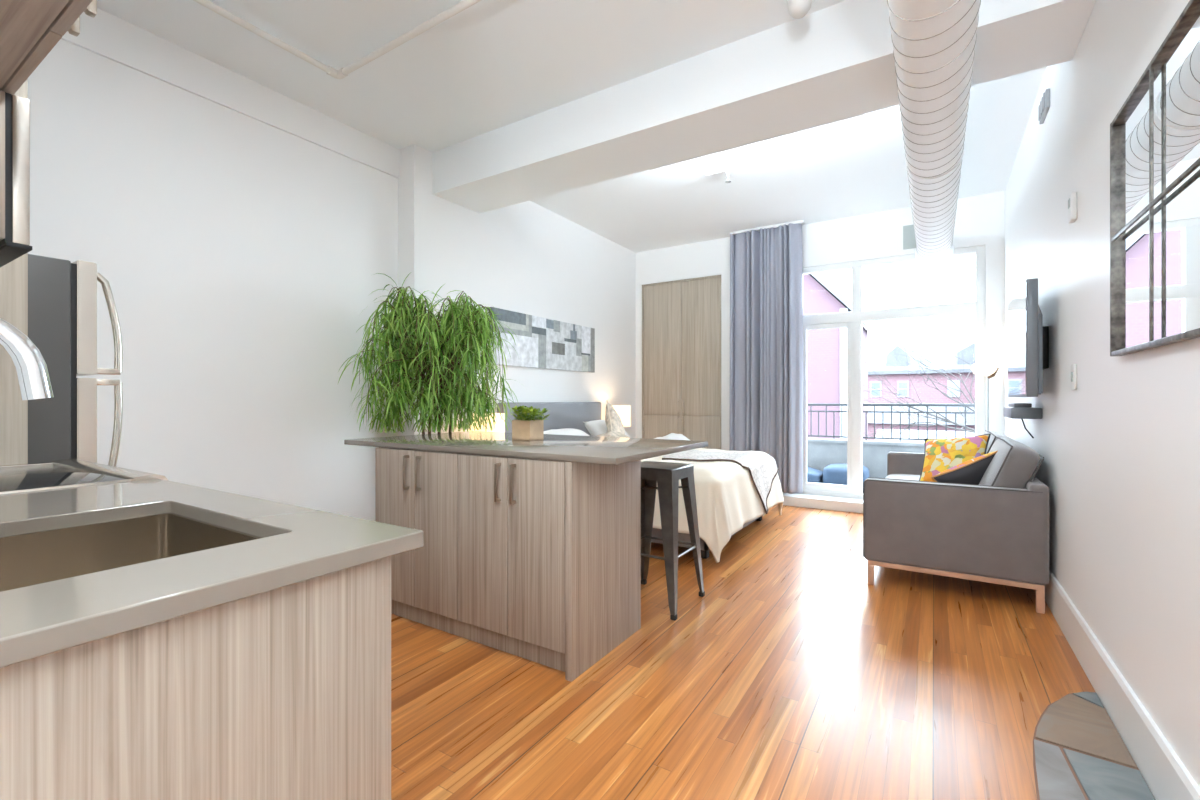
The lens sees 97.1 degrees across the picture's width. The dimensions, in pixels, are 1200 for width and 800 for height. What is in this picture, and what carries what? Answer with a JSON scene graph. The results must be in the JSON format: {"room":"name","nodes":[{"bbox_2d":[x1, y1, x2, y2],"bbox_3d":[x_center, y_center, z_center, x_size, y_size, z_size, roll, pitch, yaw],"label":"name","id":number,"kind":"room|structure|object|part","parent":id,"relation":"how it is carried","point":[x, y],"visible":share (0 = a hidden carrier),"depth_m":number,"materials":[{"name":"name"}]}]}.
{"room":"studio apartment","nodes":[
{"label":"studio apartment","id":0,"kind":"room"},
{"bbox_2d":[28,8,635,520],"bbox_3d":[-1.342,-0.395,4.445,0.390,3.070,6.170,0,0,32],"label":"wall","id":1,"kind":"structure","parent":0,"point":[240,232],"depth_m":3.22,"materials":[{"name":"white paint"}]},
{"bbox_2d":[489,307,594,371],"bbox_3d":[-0.519,-0.566,5.359,0.028,0.502,1.674,0,0,32],"label":"wall art","id":2,"kind":"object","parent":1,"relation":"attached to","point":[540,342],"visible":0.97,"depth_m":5.26,"materials":[{"name":"paint"}]},
{"bbox_2d":[97,0,1045,252],"bbox_3d":[-0.280,-1.990,2.322,4.450,0.120,9.030,0,0,32],"label":"ceiling","id":3,"kind":"structure","parent":0,"point":[491,65],"depth_m":3.25,"materials":[{"name":"white paint"}]},
{"bbox_2d":[193,0,481,78],"bbox_3d":[-1.019,-1.886,1.681,2.317,0.088,1.837,0,0,32],"label":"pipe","id":4,"kind":"object","parent":3,"relation":"attached to","point":[342,72],"visible":1,"depth_m":2.71,"materials":[{"name":"white"}]},
{"bbox_2d":[705,168,730,182],"bbox_3d":[0.981,-1.860,4.394,0.214,0.140,0.048,0,0,32],"label":"sprinkler","id":5,"kind":"object","parent":3,"relation":"attached to","point":[726,170],"visible":1,"depth_m":4.37,"materials":[{"name":"white metal"}]},
{"bbox_2d":[432,0,1095,212],"bbox_3d":[0.462,-1.768,3.320,3.862,0.323,0.510,0,0,32],"label":"beam","id":6,"kind":"structure","parent":3,"relation":"attached to","point":[836,62],"depth_m":2.96,"materials":[{"name":"white paint"}]},
{"bbox_2d":[887,0,980,267],"bbox_3d":[0.994,-1.455,1.578,0.324,0.324,8.530,0,0,32],"label":"ventilation duct","id":7,"kind":"object","parent":6,"relation":"hanging from","point":[934,41],"visible":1,"depth_m":2.38,"materials":[{"name":"white metal"}]},
{"bbox_2d":[729,220,804,493],"bbox_3d":[1.844,-0.463,5.900,0.812,2.935,0.161,0,0,32],"label":"curtain","id":8,"kind":"object","parent":3,"relation":"hanging from","point":[766,270],"visible":0.91,"depth_m":5.86,"materials":[{"name":"grey fabric"}]},
{"bbox_2d":[787,0,811,18],"bbox_3d":[0.896,-1.827,2.378,0.104,0.205,0.104,0,0,32],"label":"pendant spot","id":9,"kind":"object","parent":3,"relation":"hanging from","point":[797,9],"visible":1,"depth_m":2.36,"materials":[{"name":"white plastic"}]},
{"bbox_2d":[391,504,1094,799],"bbox_3d":[-0.280,1.200,2.322,4.450,0.120,9.030,0,0,32],"label":"floor","id":10,"kind":"structure","parent":0,"point":[793,676],"depth_m":2.08,"materials":[{"name":"brown wood"}]},
{"bbox_2d":[0,79,27,465],"bbox_3d":[-2.113,-0.010,1.602,0.020,2.300,0.527,0,0,32],"label":"panel","id":11,"kind":"object","parent":10,"relation":"on","point":[13,275],"visible":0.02,"depth_m":1.79,"materials":[{"name":"brown wood"}]},
{"bbox_2d":[28,254,122,466],"bbox_3d":[-2.355,0.313,1.924,0.724,1.654,0.784,0,0,32],"label":"refrigerator","id":12,"kind":"object","parent":10,"relation":"on","point":[62,294],"visible":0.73,"depth_m":1.92,"materials":[{"name":"grey metal"}]},
{"bbox_3d":[-2.201,-0.305,2.167,0.724,0.418,0.076,0,0,32],"label":"door","id":13,"kind":"part","parent":12,"relation":"part of","materials":[{"name":"metal"}]},
{"bbox_3d":[-2.201,0.494,2.167,0.724,1.152,0.076,0,0,32],"label":"door","id":14,"kind":"part","parent":12,"relation":"part of","materials":[{"name":"metal"}]},
{"bbox_3d":[-1.906,0.174,2.051,0.025,0.508,0.090,0,0,32],"label":"handle","id":15,"kind":"part","parent":12,"relation":"part of","materials":[{"name":"metal"}]},
{"bbox_3d":[-1.905,-0.293,2.052,0.025,0.391,0.089,0,0,32],"label":"handle","id":16,"kind":"part","parent":12,"relation":"part of","materials":[{"name":"metal"}]},
{"bbox_2d":[0,458,167,493],"bbox_3d":[-1.737,0.675,1.462,0.759,0.930,0.661,0,0,32],"label":"range","id":17,"kind":"object","parent":10,"relation":"on","point":[65,473],"visible":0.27,"depth_m":1.53,"materials":[{"name":"metal"}]},
{"bbox_3d":[-1.738,0.232,1.442,0.722,0.022,0.508,0,0,32],"label":"glass","id":18,"kind":"part","parent":17,"relation":"part of","materials":[{"name":"black glass"}]},
{"bbox_3d":[-1.588,0.275,1.698,0.759,0.130,0.084,0,0,32],"label":"panel","id":19,"kind":"part","parent":17,"relation":"part of","materials":[{"name":"metal"}]},
{"bbox_2d":[0,556,390,799],"bbox_3d":[-0.958,0.697,0.936,1.105,0.887,0.622,0,0,32],"label":"base cabinet","id":20,"kind":"object","parent":10,"relation":"on","point":[283,693],"visible":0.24,"depth_m":0.67,"materials":[{"name":"grey wood"}]},
{"bbox_2d":[0,479,423,667],"bbox_3d":[-0.950,0.237,0.936,1.131,0.028,0.641,0,0,32],"label":"countertop","id":21,"kind":"structure","parent":20,"relation":"on","point":[296,544],"depth_m":0.75,"materials":[{"name":"grey stone"}]},
{"bbox_2d":[0,318,53,399],"bbox_3d":[-0.879,0.043,0.697,0.094,0.360,0.236,0,0,32],"label":"faucet","id":22,"kind":"object","parent":21,"relation":"on","point":[31,368],"visible":1,"depth_m":0.78,"materials":[{"name":"silver metal"}]},
{"bbox_2d":[0,513,259,591],"bbox_3d":[-0.841,0.345,0.876,0.539,0.190,0.408,0,0,32],"label":"sink","id":23,"kind":"object","parent":21,"relation":"in","point":[28,559],"visible":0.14,"depth_m":1.06,"materials":[{"name":"metal"}]},
{"bbox_3d":[-0.586,0.647,1.018,0.559,0.782,0.020,0,0,32],"label":"door","id":24,"kind":"part","parent":20,"relation":"part of","materials":[{"name":"grey wood"}]},
{"bbox_2d":[375,447,640,681],"bbox_3d":[-0.508,0.697,2.726,1.286,0.887,0.629,0,0,32],"label":"base cabinet","id":25,"kind":"object","parent":10,"relation":"on","point":[535,560],"visible":0.96,"depth_m":2.39,"materials":[{"name":"grey wood"}]},
{"bbox_3d":[-1.062,0.647,2.755,0.314,0.782,0.019,0,0,32],"label":"door","id":26,"kind":"part","parent":25,"relation":"part of","materials":[{"name":"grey wood"}]},
{"bbox_3d":[-0.978,0.364,2.671,0.014,0.172,0.035,0,0,32],"label":"handle","id":27,"kind":"part","parent":25,"relation":"part of","materials":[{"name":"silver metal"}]},
{"bbox_3d":[-0.904,0.364,2.624,0.014,0.172,0.035,0,0,32],"label":"handle","id":28,"kind":"part","parent":25,"relation":"part of","materials":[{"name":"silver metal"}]},
{"bbox_3d":[-0.797,0.647,2.588,0.304,0.782,0.019,0,0,32],"label":"door","id":29,"kind":"part","parent":25,"relation":"part of","materials":[{"name":"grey wood"}]},
{"bbox_3d":[-0.534,0.647,2.422,0.309,0.782,0.019,0,0,32],"label":"door","id":30,"kind":"part","parent":25,"relation":"part of","materials":[{"name":"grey wood"}]},
{"bbox_3d":[-0.453,0.364,2.340,0.014,0.172,0.035,0,0,32],"label":"handle","id":31,"kind":"part","parent":25,"relation":"part of","materials":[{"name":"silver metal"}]},
{"bbox_3d":[-0.379,0.364,2.293,0.014,0.172,0.035,0,0,32],"label":"handle","id":32,"kind":"part","parent":25,"relation":"part of","materials":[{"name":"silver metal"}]},
{"bbox_2d":[344,431,707,464],"bbox_3d":[-0.427,0.237,2.930,1.777,0.028,0.988,0,0,32],"label":"countertop","id":33,"kind":"structure","parent":25,"relation":"on","point":[570,448],"depth_m":2.60,"materials":[{"name":"grey stone"}]},
{"bbox_2d":[338,273,518,433],"bbox_3d":[-1.154,0.141,3.623,1.184,1.998,1.014,0,0,-35],"label":"potted plant","id":34,"kind":"object","parent":33,"relation":"on","point":[419,344],"visible":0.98,"depth_m":3.56,"materials":[{"name":"green plant"}]},
{"bbox_2d":[508,405,549,440],"bbox_3d":[-0.404,0.127,2.955,0.250,0.193,0.243,0,0,32],"label":"planter","id":35,"kind":"object","parent":33,"relation":"on","point":[530,428],"visible":1,"depth_m":2.91,"materials":[{"name":"beige wood"}]},
{"bbox_3d":[-0.270,0.647,2.256,0.308,0.782,0.019,0,0,32],"label":"door","id":36,"kind":"part","parent":25,"relation":"part of","materials":[{"name":"grey wood"}]},
{"bbox_3d":[0.031,0.697,2.405,0.032,0.887,0.598,0,0,32],"label":"panel","id":37,"kind":"part","parent":25,"relation":"part of","materials":[{"name":"grey wood"}]},
{"bbox_2d":[497,402,768,558],"bbox_3d":[0.343,0.581,4.890,1.965,1.118,1.640,0,0,32],"label":"bed","id":38,"kind":"object","parent":10,"relation":"on","point":[562,415],"visible":0.23,"depth_m":5.28,"materials":[{"name":"grey fabric"}]},
{"bbox_3d":[-0.452,0.556,5.379,0.100,1.068,1.620,0,0,32],"label":"headboard","id":39,"kind":"part","parent":38,"relation":"part of","materials":[{"name":"grey fabric"}]},
{"bbox_2d":[544,428,588,435],"bbox_3d":[-0.276,0.408,4.926,0.416,0.276,0.664,0,0,38],"label":"bed pillow","id":40,"kind":"object","parent":38,"relation":"on","point":[566,431],"visible":0.2,"depth_m":4.91,"materials":[{"name":"white fabric"}]},
{"bbox_2d":[584,419,630,437],"bbox_3d":[0.117,0.380,5.624,0.350,0.344,0.660,0,0,27],"label":"bed pillow","id":41,"kind":"object","parent":38,"relation":"on","point":[596,427],"visible":0.27,"depth_m":5.41,"materials":[{"name":"white fabric"}]},
{"bbox_2d":[605,400,624,433],"bbox_3d":[0.158,0.290,5.315,0.202,0.578,0.593,0,0,18],"label":"cushion","id":42,"kind":"object","parent":38,"relation":"on","point":[613,421],"visible":0.71,"depth_m":5.20,"materials":[{"name":"beige fabric"}]},
{"bbox_3d":[0.753,1.100,3.840,0.060,0.080,0.060,0,0,32],"label":"leg","id":43,"kind":"part","parent":38,"relation":"part of","materials":[{"name":"black rubber"}]},
{"bbox_3d":[0.401,0.968,4.889,1.865,0.195,1.580,0,0,32],"label":"frame","id":44,"kind":"part","parent":38,"relation":"part of","materials":[{"name":"grey fabric"}]},
{"bbox_2d":[641,448,783,562],"bbox_3d":[0.656,0.792,4.726,1.580,0.632,1.896,0,0,32],"label":"duvet","id":45,"kind":"object","parent":38,"relation":"on","point":[727,498],"visible":0.31,"depth_m":3.78,"materials":[{"name":"beige fabric"}]},
{"bbox_2d":[597,431,629,437],"bbox_3d":[0.167,0.422,4.954,0.356,0.256,0.456,0,0,44],"label":"cushion","id":46,"kind":"object","parent":45,"relation":"on","point":[611,433],"visible":0.16,"depth_m":4.99,"materials":[{"name":"white fabric"}]},
{"bbox_2d":[654,433,688,439],"bbox_3d":[0.717,0.438,5.340,0.407,0.204,0.331,0,0,-13],"label":"bed pillow","id":47,"kind":"object","parent":45,"relation":"on","point":[672,436],"visible":0.29,"depth_m":5.32,"materials":[{"name":"white fabric"}]},
{"bbox_2d":[662,449,778,513],"bbox_3d":[1.087,0.704,4.654,1.061,0.472,0.737,0,0,8],"label":"throw blanket","id":48,"kind":"object","parent":45,"relation":"on","point":[763,470],"visible":0.96,"depth_m":4.54,"materials":[{"name":"fabric"}]},
{"bbox_2d":[641,461,704,620],"bbox_3d":[0.328,0.754,3.019,0.409,0.772,0.420,0,0,32],"label":"bar stool","id":49,"kind":"object","parent":10,"relation":"on","point":[667,475],"visible":0.76,"depth_m":2.93,"materials":[{"name":"grey metal"}]},
{"bbox_3d":[0.273,0.769,3.228,0.124,0.702,0.143,0,0,-13],"label":"leg","id":50,"kind":"part","parent":49,"relation":"part of","materials":[{"name":"grey metal"}]},
{"bbox_3d":[0.327,0.379,3.011,0.313,0.022,0.300,0,0,32],"label":"seat","id":51,"kind":"part","parent":49,"relation":"part of","materials":[{"name":"grey metal"}]},
{"bbox_3d":[0.380,0.769,2.802,0.124,0.702,0.128,0,0,-13],"label":"leg","id":52,"kind":"part","parent":49,"relation":"part of","materials":[{"name":"grey metal"}]},
{"bbox_3d":[0.543,0.769,3.055,0.138,0.702,0.124,0,0,-13],"label":"leg","id":53,"kind":"part","parent":49,"relation":"part of","materials":[{"name":"grey metal"}]},
{"bbox_2d":[642,275,720,449],"bbox_3d":[1.038,-0.178,6.686,1.062,2.637,0.220,0,0,32],"label":"wardrobe","id":54,"kind":"object","parent":10,"relation":"on","point":[681,319],"visible":0.83,"depth_m":6.60,"materials":[{"name":"brown wood"}]},
{"bbox_3d":[0.793,0.639,6.760,0.524,0.882,0.020,0,0,32],"label":"door","id":55,"kind":"part","parent":54,"relation":"part of","materials":[{"name":"brown wood"}]},
{"bbox_3d":[0.793,-0.641,6.760,0.524,1.666,0.020,0,0,32],"label":"door","id":56,"kind":"part","parent":54,"relation":"part of","materials":[{"name":"brown wood"}]},
{"bbox_3d":[1.035,0.302,6.578,0.012,0.195,0.034,0,0,32],"label":"handle","id":57,"kind":"part","parent":54,"relation":"part of","materials":[{"name":"brown metal"}]},
{"bbox_3d":[1.226,0.639,6.487,0.490,0.882,0.020,0,0,32],"label":"door","id":58,"kind":"part","parent":54,"relation":"part of","materials":[{"name":"brown wood"}]},
{"bbox_3d":[1.226,-0.641,6.487,0.490,1.666,0.020,0,0,32],"label":"door","id":59,"kind":"part","parent":54,"relation":"part of","materials":[{"name":"brown wood"}]},
{"bbox_2d":[863,430,1048,613],"bbox_3d":[2.565,0.696,3.939,0.901,0.888,2.120,0,0,32],"label":"sofa","id":60,"kind":"object","parent":10,"relation":"on","point":[995,530],"visible":0.9,"depth_m":3.02,"materials":[{"name":"grey fabric"}]},
{"bbox_3d":[1.677,1.078,3.281,0.035,0.124,0.035,0,0,32],"label":"leg","id":61,"kind":"part","parent":60,"relation":"part of","materials":[{"name":"brown wood"}]},
{"bbox_2d":[886,474,919,480],"bbox_3d":[2.783,0.748,4.359,0.821,0.174,0.961,0,0,32],"label":"seat cushion","id":62,"kind":"object","parent":60,"relation":"on","point":[915,477],"depth_m":4.61,"materials":[{"name":"beige fabric"}]},
{"bbox_3d":[3.101,0.741,4.786,0.880,0.498,0.115,0,0,32],"label":"arm","id":63,"kind":"part","parent":60,"relation":"part of","materials":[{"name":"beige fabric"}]},
{"bbox_2d":[919,433,990,481],"bbox_3d":[2.629,0.455,3.946,0.279,0.423,0.493,0,0,-37],"label":"sofa cushion","id":64,"kind":"object","parent":60,"relation":"on","point":[940,455],"visible":0.56,"depth_m":3.93,"materials":[{"name":"fabric"}]},
{"bbox_3d":[2.032,0.741,3.090,0.880,0.498,0.115,0,0,32],"label":"arm","id":65,"kind":"part","parent":60,"relation":"part of","materials":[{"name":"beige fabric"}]},
{"bbox_3d":[2.570,1.004,3.936,0.848,0.028,2.096,0,0,32],"label":"frame","id":66,"kind":"part","parent":60,"relation":"part of","materials":[{"name":"brown wood"}]},
{"bbox_2d":[931,450,997,484],"bbox_3d":[2.442,0.512,3.472,0.493,0.420,0.253,0,0,26],"label":"sofa cushion","id":67,"kind":"object","parent":60,"relation":"on","point":[972,471],"visible":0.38,"depth_m":3.39,"materials":[{"name":"fabric"}]},
{"bbox_2d":[985,431,1012,452],"bbox_3d":[3.068,0.476,4.179,0.282,0.447,0.962,0,0,32],"label":"cushion","id":68,"kind":"object","parent":60,"relation":"on","point":[994,434],"depth_m":3.89,"materials":[{"name":"grey fabric"}]},
{"bbox_2d":[979,437,1039,487],"bbox_3d":[2.566,0.476,3.381,0.282,0.447,0.962,0,0,32],"label":"cushion","id":69,"kind":"object","parent":60,"relation":"on","point":[1014,464],"depth_m":3.00,"materials":[{"name":"grey fabric"}]},
{"bbox_3d":[2.910,0.722,3.722,0.085,0.533,2.112,0,0,32],"label":"frame","id":70,"kind":"part","parent":60,"relation":"part of","materials":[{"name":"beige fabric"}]},
{"bbox_3d":[2.365,1.078,2.847,0.035,0.124,0.035,0,0,32],"label":"leg","id":71,"kind":"part","parent":60,"relation":"part of","materials":[{"name":"brown wood"}]},
{"bbox_2d":[971,362,998,430],"bbox_3d":[3.501,0.345,4.803,0.228,1.380,0.200,0,0,32],"label":"floor lamp","id":72,"kind":"object","parent":10,"relation":"on","point":[979,368],"visible":0.7,"depth_m":4.77,"materials":[{"name":"grey"}]},
{"bbox_3d":[3.487,-0.282,4.812,0.196,0.125,0.196,0,0,32],"label":"lamp shade","id":73,"kind":"part","parent":72,"relation":"part of","materials":[{"name":"white glass"}]},
{"bbox_3d":[3.538,-0.244,4.768,0.083,0.105,0.044,0,0,32],"label":"socket arm","id":74,"kind":"part","parent":72,"relation":"part of"},
{"bbox_2d":[1033,692,1155,799],"bbox_3d":[1.409,1.135,1.514,0.297,0.009,1.465,0,0,32],"label":"rug","id":75,"kind":"object","parent":10,"relation":"on","point":[1079,753],"visible":1,"depth_m":1.68,"materials":[{"name":"multicoloured fabric"}]},
{"bbox_3d":[-0.908,0.865,4.308,0.410,0.550,0.400,0,0,32],"label":"nightstand","id":76,"kind":"object","parent":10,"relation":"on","visible":0},
{"bbox_2d":[471,413,504,431],"bbox_3d":[-0.921,0.350,4.316,0.290,0.480,0.290,0,0,32],"label":"bedside lamp","id":77,"kind":"object","parent":76,"relation":"on","point":[500,427],"visible":0.12,"depth_m":4.21,"materials":[{"name":"white fabric"}]},
{"bbox_3d":[0.237,0.865,6.163,0.410,0.550,0.320,0,0,32],"label":"nightstand","id":78,"kind":"object","parent":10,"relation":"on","visible":0},
{"bbox_2d":[612,405,630,426],"bbox_3d":[0.224,0.328,6.170,0.270,0.525,0.270,0,0,32],"label":"bedside lamp","id":79,"kind":"object","parent":78,"relation":"on","point":[624,411],"visible":0.29,"depth_m":6.06,"materials":[{"name":"white fabric"}]},
{"bbox_2d":[636,191,1004,450],"bbox_3d":[1.990,-0.395,6.110,4.252,3.070,0.200,0,0,32],"label":"wall","id":80,"kind":"structure","parent":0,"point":[979,219],"depth_m":5.57,"materials":[{"name":"white paint"}]},
{"bbox_2d":[776,492,862,512],"bbox_3d":[2.580,1.087,5.490,2.552,0.105,0.220,0,0,32],"label":"trim","id":81,"kind":"structure","parent":80,"relation":"attached to","point":[798,500],"depth_m":5.54,"materials":[{"name":"white paint"}]},
{"bbox_2d":[797,245,985,498],"bbox_3d":[2.921,-0.210,5.470,1.710,2.500,0.090,0,0,32],"label":"window","id":82,"kind":"structure","parent":80,"relation":"attached to","point":[977,307],"depth_m":5.47,"materials":[{"name":"white"}]},
{"bbox_2d":[803,322,851,493],"bbox_3d":[2.455,0.085,5.743,0.520,1.820,0.065,0,0,32],"label":"door","id":83,"kind":"structure","parent":82,"relation":"attached to","point":[847,488],"depth_m":5.69,"materials":[{"name":"white"}]},
{"bbox_3d":[2.631,0.060,5.611,0.018,0.160,0.030,0,0,32],"label":"handle","id":84,"kind":"part","parent":83,"relation":"part of","materials":[{"name":"white metal"}]},
{"bbox_2d":[903,225,915,249],"bbox_3d":[3.104,-1.627,5.282,0.144,0.235,0.012,0,0,32],"label":"vent plate","id":85,"kind":"object","parent":80,"relation":"attached to","point":[909,242],"visible":0.56,"depth_m":5.29,"materials":[{"name":"grey metal"}]},
{"bbox_2d":[1005,0,1199,787],"bbox_3d":[1.546,-0.395,1.230,0.200,3.070,8.930,0,0,32],"label":"wall","id":86,"kind":"structure","parent":0,"point":[1120,449],"depth_m":2.02,"materials":[{"name":"white paint"}]},
{"bbox_2d":[1004,407,1041,437],"bbox_3d":[2.700,0.145,3.393,0.151,0.195,0.420,0,0,32],"label":"shelf","id":87,"kind":"object","parent":86,"relation":"attached to","point":[1021,413],"visible":0.97,"depth_m":3.23,"materials":[{"name":"grey plastic"}]},
{"bbox_2d":[1008,403,1031,407],"bbox_3d":[2.684,0.033,3.391,0.085,0.026,0.320,0,0,32],"label":"media box","id":88,"kind":"object","parent":87,"relation":"on","point":[1027,405],"visible":0.98,"depth_m":3.26,"materials":[{"name":"grey plastic"}]},
{"bbox_2d":[1008,278,1048,396],"bbox_3d":[2.572,-0.334,3.172,0.132,0.633,0.850,0,0,32],"label":"television","id":89,"kind":"object","parent":86,"relation":"attached to","point":[1028,339],"visible":1,"depth_m":2.90,"materials":[{"name":"grey plastic"}]},
{"bbox_2d":[1038,88,1049,123],"bbox_3d":[2.572,-1.698,3.072,0.028,0.105,0.220,0,0,32],"label":"fire alarm","id":90,"kind":"object","parent":86,"relation":"attached to","point":[1044,106],"visible":1,"depth_m":3.02,"materials":[{"name":"grey plastic"}]},
{"bbox_2d":[1038,92,1044,120],"bbox_3d":[2.560,-1.698,3.071,0.009,0.085,0.175,0,0,32],"label":"grille","id":91,"kind":"object","parent":90,"relation":"attached to","point":[1041,109],"depth_m":3.06,"materials":[{"name":"grey plastic"}]},
{"bbox_2d":[1068,192,1076,222],"bbox_3d":[2.182,-0.887,2.449,0.024,0.125,0.070,0,0,32],"label":"thermostat","id":92,"kind":"object","parent":86,"relation":"attached to","point":[1072,199],"visible":1,"depth_m":2.42,"materials":[{"name":"white plastic"}]},
{"bbox_2d":[1071,364,1076,388],"bbox_3d":[2.190,-0.107,2.453,0.014,0.115,0.075,0,0,32],"label":"light switch","id":93,"kind":"object","parent":86,"relation":"attached to","point":[1074,366],"visible":1,"depth_m":2.42,"materials":[{"name":"white plastic"}]},
{"bbox_2d":[1045,569,1199,799],"bbox_3d":[1.454,1.046,1.288,0.018,0.187,8.530,0,0,32],"label":"baseboard","id":94,"kind":"structure","parent":86,"relation":"attached to","point":[1164,773],"depth_m":1.75,"materials":[{"name":"white wood"}]},
{"bbox_2d":[1110,0,1199,355],"bbox_3d":[1.585,-0.558,1.510,0.032,0.813,0.795,0,0,32],"label":"wall mirror","id":95,"kind":"object","parent":86,"relation":"attached to","point":[1155,133],"visible":1,"depth_m":1.50,"materials":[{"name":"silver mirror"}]},
{"bbox_3d":[3.335,1.180,6.042,5.200,0.200,1.120,0,0,32],"label":"floor","id":96,"kind":"structure","parent":0,"visible":0},
{"bbox_2d":[807,467,822,482],"bbox_3d":[2.470,0.947,6.658,0.608,0.325,0.474,0,0,32],"label":"cushion","id":97,"kind":"object","parent":96,"relation":"on","point":[813,475],"visible":0.22,"depth_m":6.37,"materials":[{"name":"blue fabric"}]},
{"bbox_2d":[823,464,869,492],"bbox_3d":[2.964,0.940,6.382,0.493,0.335,0.412,0,0,32],"label":"cushion","id":98,"kind":"object","parent":96,"relation":"on","point":[832,473],"visible":0.5,"depth_m":6.26,"materials":[{"name":"blue fabric"}]},
{"bbox_2d":[807,438,924,477],"bbox_3d":[3.572,0.792,6.419,5.200,0.575,0.270,0,0,32],"label":"parapet","id":99,"kind":"object","parent":96,"relation":"on","point":[821,452],"visible":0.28,"depth_m":6.49,"materials":[{"name":"concrete"}]},
{"bbox_2d":[807,403,974,441],"bbox_3d":[3.472,0.282,6.447,4.200,0.475,0.050,0,0,32],"label":"balcony railing","id":100,"kind":"object","parent":99,"relation":"on","point":[808,404],"visible":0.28,"depth_m":6.41,"materials":[{"name":"black metal"}]},
{"bbox_3d":[3.472,0.466,6.447,4.200,0.018,0.020,0,0,32],"label":"rail","id":101,"kind":"part","parent":100,"relation":"part of","materials":[{"name":"black metal"}]},
{"bbox_3d":[3.472,0.060,6.447,4.200,0.030,0.050,0,0,32],"label":"rail","id":102,"kind":"part","parent":100,"relation":"part of","materials":[{"name":"black metal"}]},
{"bbox_3d":[3.472,0.146,6.447,4.200,0.018,0.020,0,0,32],"label":"rail","id":103,"kind":"part","parent":100,"relation":"part of","materials":[{"name":"black metal"}]},
{"bbox_3d":[-2.004,-0.395,1.097,2.840,3.070,0.200,0,0,32],"label":"wall","id":104,"kind":"structure","parent":0,"visible":0},
{"bbox_2d":[0,0,96,94],"bbox_3d":[-1.337,-1.100,1.038,1.886,0.720,0.401,0,0,32],"label":"upper cabinet","id":105,"kind":"object","parent":104,"relation":"attached to","point":[29,29],"visible":1,"depth_m":1.07,"materials":[{"name":"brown wood"}]},
{"bbox_2d":[0,90,31,266],"bbox_3d":[-1.816,-0.551,1.338,0.756,0.367,0.388,0,0,32],"label":"microwave","id":106,"kind":"object","parent":105,"relation":"attached to","point":[14,110],"visible":1,"depth_m":1.28,"materials":[{"name":"grey metal"}]},
{"bbox_3d":[-1.723,-0.556,1.486,0.756,0.357,0.030,0,0,32],"label":"door","id":107,"kind":"part","parent":106,"relation":"part of","materials":[{"name":"metal"}]},
{"bbox_3d":[-1.576,-1.100,1.372,1.126,0.720,0.019,0,0,32],"label":"door","id":108,"kind":"part","parent":105,"relation":"part of","materials":[{"name":"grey wood"}]},
{"bbox_3d":[-0.777,-1.100,0.868,0.756,0.720,0.019,0,0,32],"label":"door","id":109,"kind":"part","parent":105,"relation":"part of","materials":[{"name":"grey wood"}]},
{"bbox_3d":[-1.129,-0.866,1.122,0.020,0.168,0.037,0,0,32],"label":"handle","id":110,"kind":"part","parent":105,"relation":"part of","materials":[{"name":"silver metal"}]},
{"bbox_3d":[-1.039,-0.866,1.065,0.020,0.168,0.037,0,0,32],"label":"handle","id":111,"kind":"part","parent":105,"relation":"part of","materials":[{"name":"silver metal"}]},
{"label":"outside","id":112,"kind":"structure","parent":0,"visible":0},
{"bbox_3d":[33.988,3.740,53.934,180.000,0.200,112.500,0,0,32],"label":"ground","id":113,"kind":"structure","parent":112,"visible":0},
{"bbox_2d":[803,273,872,439],"bbox_3d":[6.686,-2.310,23.505,9.050,11.900,7.500,0,0,32],"label":"brick house","id":114,"kind":"structure","parent":113,"relation":"on","point":[826,348],"depth_m":18.68,"materials":[{"name":"pink"}]},
{"bbox_3d":[8.450,0.240,18.333,0.250,6.800,0.170,0,0,32],"label":"corner trim","id":115,"kind":"part","parent":114,"relation":"part of","materials":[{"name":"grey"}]},
{"bbox_2d":[862,317,974,440],"bbox_3d":[9.896,0.485,13.889,5.752,6.333,4.379,0,0,32],"label":"bare tree","id":116,"kind":"object","parent":113,"relation":"on","point":[971,430],"visible":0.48,"depth_m":14.60,"materials":[{"name":"brown plant"}]},
{"bbox_2d":[868,335,974,439],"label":"window","id":117,"kind":"structure","parent":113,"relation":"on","point":[878,355],"depth_m":38.98,"materials":[{"name":"pink"}]},
{"bbox_3d":[20.807,-0.810,40.004,0.570,0.960,0.025,0,0,32],"label":"pane","id":118,"kind":"part","parent":117,"relation":"part of","materials":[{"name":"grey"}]},
{"bbox_3d":[22.330,-0.810,39.044,0.570,0.960,0.025,0,0,32],"label":"pane","id":119,"kind":"part","parent":117,"relation":"part of","materials":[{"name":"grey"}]},
{"bbox_3d":[24.953,-0.810,37.392,0.570,0.960,0.025,0,0,32],"label":"pane","id":120,"kind":"part","parent":117,"relation":"part of","materials":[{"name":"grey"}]},
{"bbox_2d":[875,429,974,441],"bbox_3d":[15.127,2.490,22.972,5.500,2.300,5.800,0,0,32],"label":"railing","id":121,"kind":"object","parent":113,"relation":"on","point":[913,433],"visible":0.03,"depth_m":23.04,"materials":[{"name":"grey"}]}
]}

